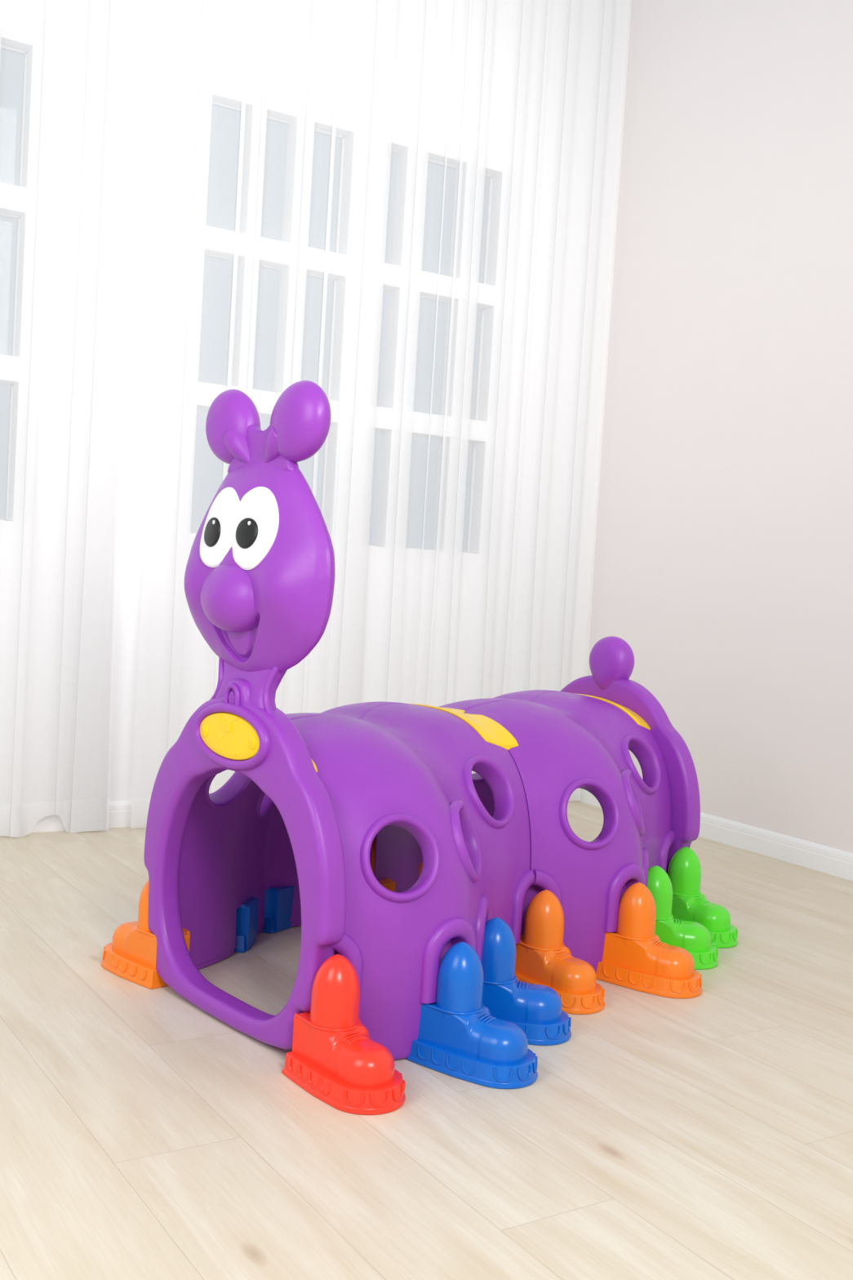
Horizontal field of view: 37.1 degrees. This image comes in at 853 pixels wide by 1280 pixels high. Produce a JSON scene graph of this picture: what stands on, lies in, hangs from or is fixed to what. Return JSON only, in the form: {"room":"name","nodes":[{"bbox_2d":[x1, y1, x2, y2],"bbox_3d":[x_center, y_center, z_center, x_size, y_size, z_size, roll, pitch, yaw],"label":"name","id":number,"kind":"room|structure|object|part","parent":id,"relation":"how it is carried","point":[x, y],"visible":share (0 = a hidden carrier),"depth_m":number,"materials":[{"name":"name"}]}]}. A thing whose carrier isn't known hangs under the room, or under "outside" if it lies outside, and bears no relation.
{"room":"children's playroom","nodes":[
{"label":"children's playroom","id":0,"kind":"room"},
{"bbox_2d":[0,0,629,803],"bbox_3d":[-1.239,-1.425,4.395,4.985,4.200,0.095,1,4,-33],"label":"curtain","id":1,"kind":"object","parent":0,"point":[105,662],"depth_m":4.75,"materials":[{"name":"white fabric"}]},
{"bbox_2d":[0,45,26,520],"bbox_3d":[-1.654,-1.204,4.154,0.635,1.583,0.091,1,4,-33],"label":"window","id":2,"kind":"structure","parent":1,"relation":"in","point":[2,47],"depth_m":4.34,"materials":[{"name":"white paint"}]},
{"bbox_2d":[0,798,109,837],"bbox_3d":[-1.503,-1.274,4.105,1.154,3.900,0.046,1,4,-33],"label":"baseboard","id":3,"kind":"structure","parent":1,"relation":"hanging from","point":[79,815],"depth_m":4.43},
{"bbox_2d":[31,800,131,832],"bbox_3d":[-1.375,0.625,4.437,4.885,0.093,0.014,1,4,-33],"label":"baseboard","id":4,"kind":"structure","parent":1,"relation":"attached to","point":[120,811],"depth_m":4.58,"materials":[{"name":"white paint"}]},
{"bbox_2d":[188,101,344,533],"bbox_3d":[-0.606,-1.178,4.824,0.594,1.583,0.091,1,4,-33],"label":"window","id":5,"kind":"structure","parent":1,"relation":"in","point":[297,135],"depth_m":4.80,"materials":[{"name":"white paint"}]},
{"bbox_3d":[-0.803,-1.188,4.743,0.173,0.480,0.005,1,4,-33],"label":"pane","id":6,"kind":"part","parent":5,"relation":"part of","materials":[{"name":"clear glass"}]},
{"bbox_3d":[-0.770,-1.741,4.712,0.173,0.467,0.005,1,4,-33],"label":"pane","id":7,"kind":"part","parent":5,"relation":"part of","materials":[{"name":"clear glass"}]},
{"bbox_3d":[-0.638,-1.184,4.848,0.146,0.480,0.005,1,4,-33],"label":"pane","id":8,"kind":"part","parent":5,"relation":"part of","materials":[{"name":"clear glass"}]},
{"bbox_3d":[-0.604,-1.737,4.817,0.146,0.467,0.005,1,4,-33],"label":"pane","id":9,"kind":"part","parent":5,"relation":"part of","materials":[{"name":"clear glass"}]},
{"bbox_2d":[364,146,492,552],"bbox_3d":[0.003,-1.163,5.213,0.568,1.583,0.091,1,4,-33],"label":"window","id":10,"kind":"structure","parent":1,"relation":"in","point":[409,160],"depth_m":5.21,"materials":[{"name":"white paint"}]},
{"bbox_3d":[-0.244,-0.617,5.152,0.110,0.471,0.005,1,4,-33],"label":"pane","id":11,"kind":"part","parent":10,"relation":"part of","materials":[{"name":"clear glass"}]},
{"bbox_3d":[-0.210,-1.173,5.121,0.110,0.480,0.005,1,4,-33],"label":"pane","id":12,"kind":"part","parent":10,"relation":"part of","materials":[{"name":"clear glass"}]},
{"bbox_3d":[-0.177,-1.727,5.090,0.110,0.467,0.005,1,4,-33],"label":"pane","id":13,"kind":"part","parent":10,"relation":"part of","materials":[{"name":"clear glass"}]},
{"bbox_3d":[-0.053,-0.612,5.274,0.219,0.471,0.005,1,4,-33],"label":"pane","id":14,"kind":"part","parent":10,"relation":"part of","materials":[{"name":"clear glass"}]},
{"bbox_3d":[-0.020,-1.168,5.243,0.219,0.480,0.005,1,4,-33],"label":"pane","id":15,"kind":"part","parent":10,"relation":"part of","materials":[{"name":"clear glass"}]},
{"bbox_3d":[0.014,-1.722,5.212,0.219,0.467,0.005,1,4,-33],"label":"pane","id":16,"kind":"part","parent":10,"relation":"part of","materials":[{"name":"clear glass"}]},
{"bbox_2d":[130,788,581,828],"bbox_3d":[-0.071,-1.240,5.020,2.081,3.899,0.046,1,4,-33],"label":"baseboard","id":17,"kind":"structure","parent":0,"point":[140,805],"depth_m":4.59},
{"bbox_2d":[0,800,852,1279],"bbox_3d":[-0.039,0.895,2.334,4.885,0.050,5.025,1,4,-33],"label":"floor","id":18,"kind":"structure","parent":0,"point":[144,1135],"depth_m":2.29,"materials":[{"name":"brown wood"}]},
{"bbox_2d":[101,380,737,1115],"bbox_3d":[0.073,0.138,3.310,1.663,1.361,1.511,1,4,-41],"label":"tunnel","id":19,"kind":"object","parent":18,"relation":"on","point":[453,920],"visible":1,"depth_m":2.76,"materials":[{"name":"purple plastic"}]},
{"bbox_3d":[-0.405,0.451,2.729,0.062,0.741,0.717,1,4,-41],"label":"panel","id":20,"kind":"part","parent":19,"relation":"part of","materials":[{"name":"purple plastic"}]},
{"bbox_3d":[0.569,0.080,3.916,0.092,0.183,0.152,1,4,-41],"label":"tail knob","id":21,"kind":"part","parent":19,"relation":"part of","materials":[{"name":"purple plastic"}]},
{"bbox_3d":[0.546,0.460,3.937,0.062,0.702,0.717,1,4,-41],"label":"panel","id":22,"kind":"part","parent":19,"relation":"part of","materials":[{"name":"purple plastic"}]},
{"bbox_2d":[583,0,852,853],"bbox_3d":[2.189,-1.171,3.557,0.100,4.200,5.025,1,4,-33],"label":"wall","id":23,"kind":"structure","parent":0,"point":[722,554],"depth_m":4.97,"materials":[{"name":"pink paint"}]},
{"bbox_2d":[579,788,852,880],"bbox_3d":[2.018,0.874,3.641,0.014,0.093,5.025,1,4,-33],"label":"baseboard","id":24,"kind":"structure","parent":23,"relation":"attached to","point":[827,860],"depth_m":4.75,"materials":[{"name":"white paint"}]}
]}

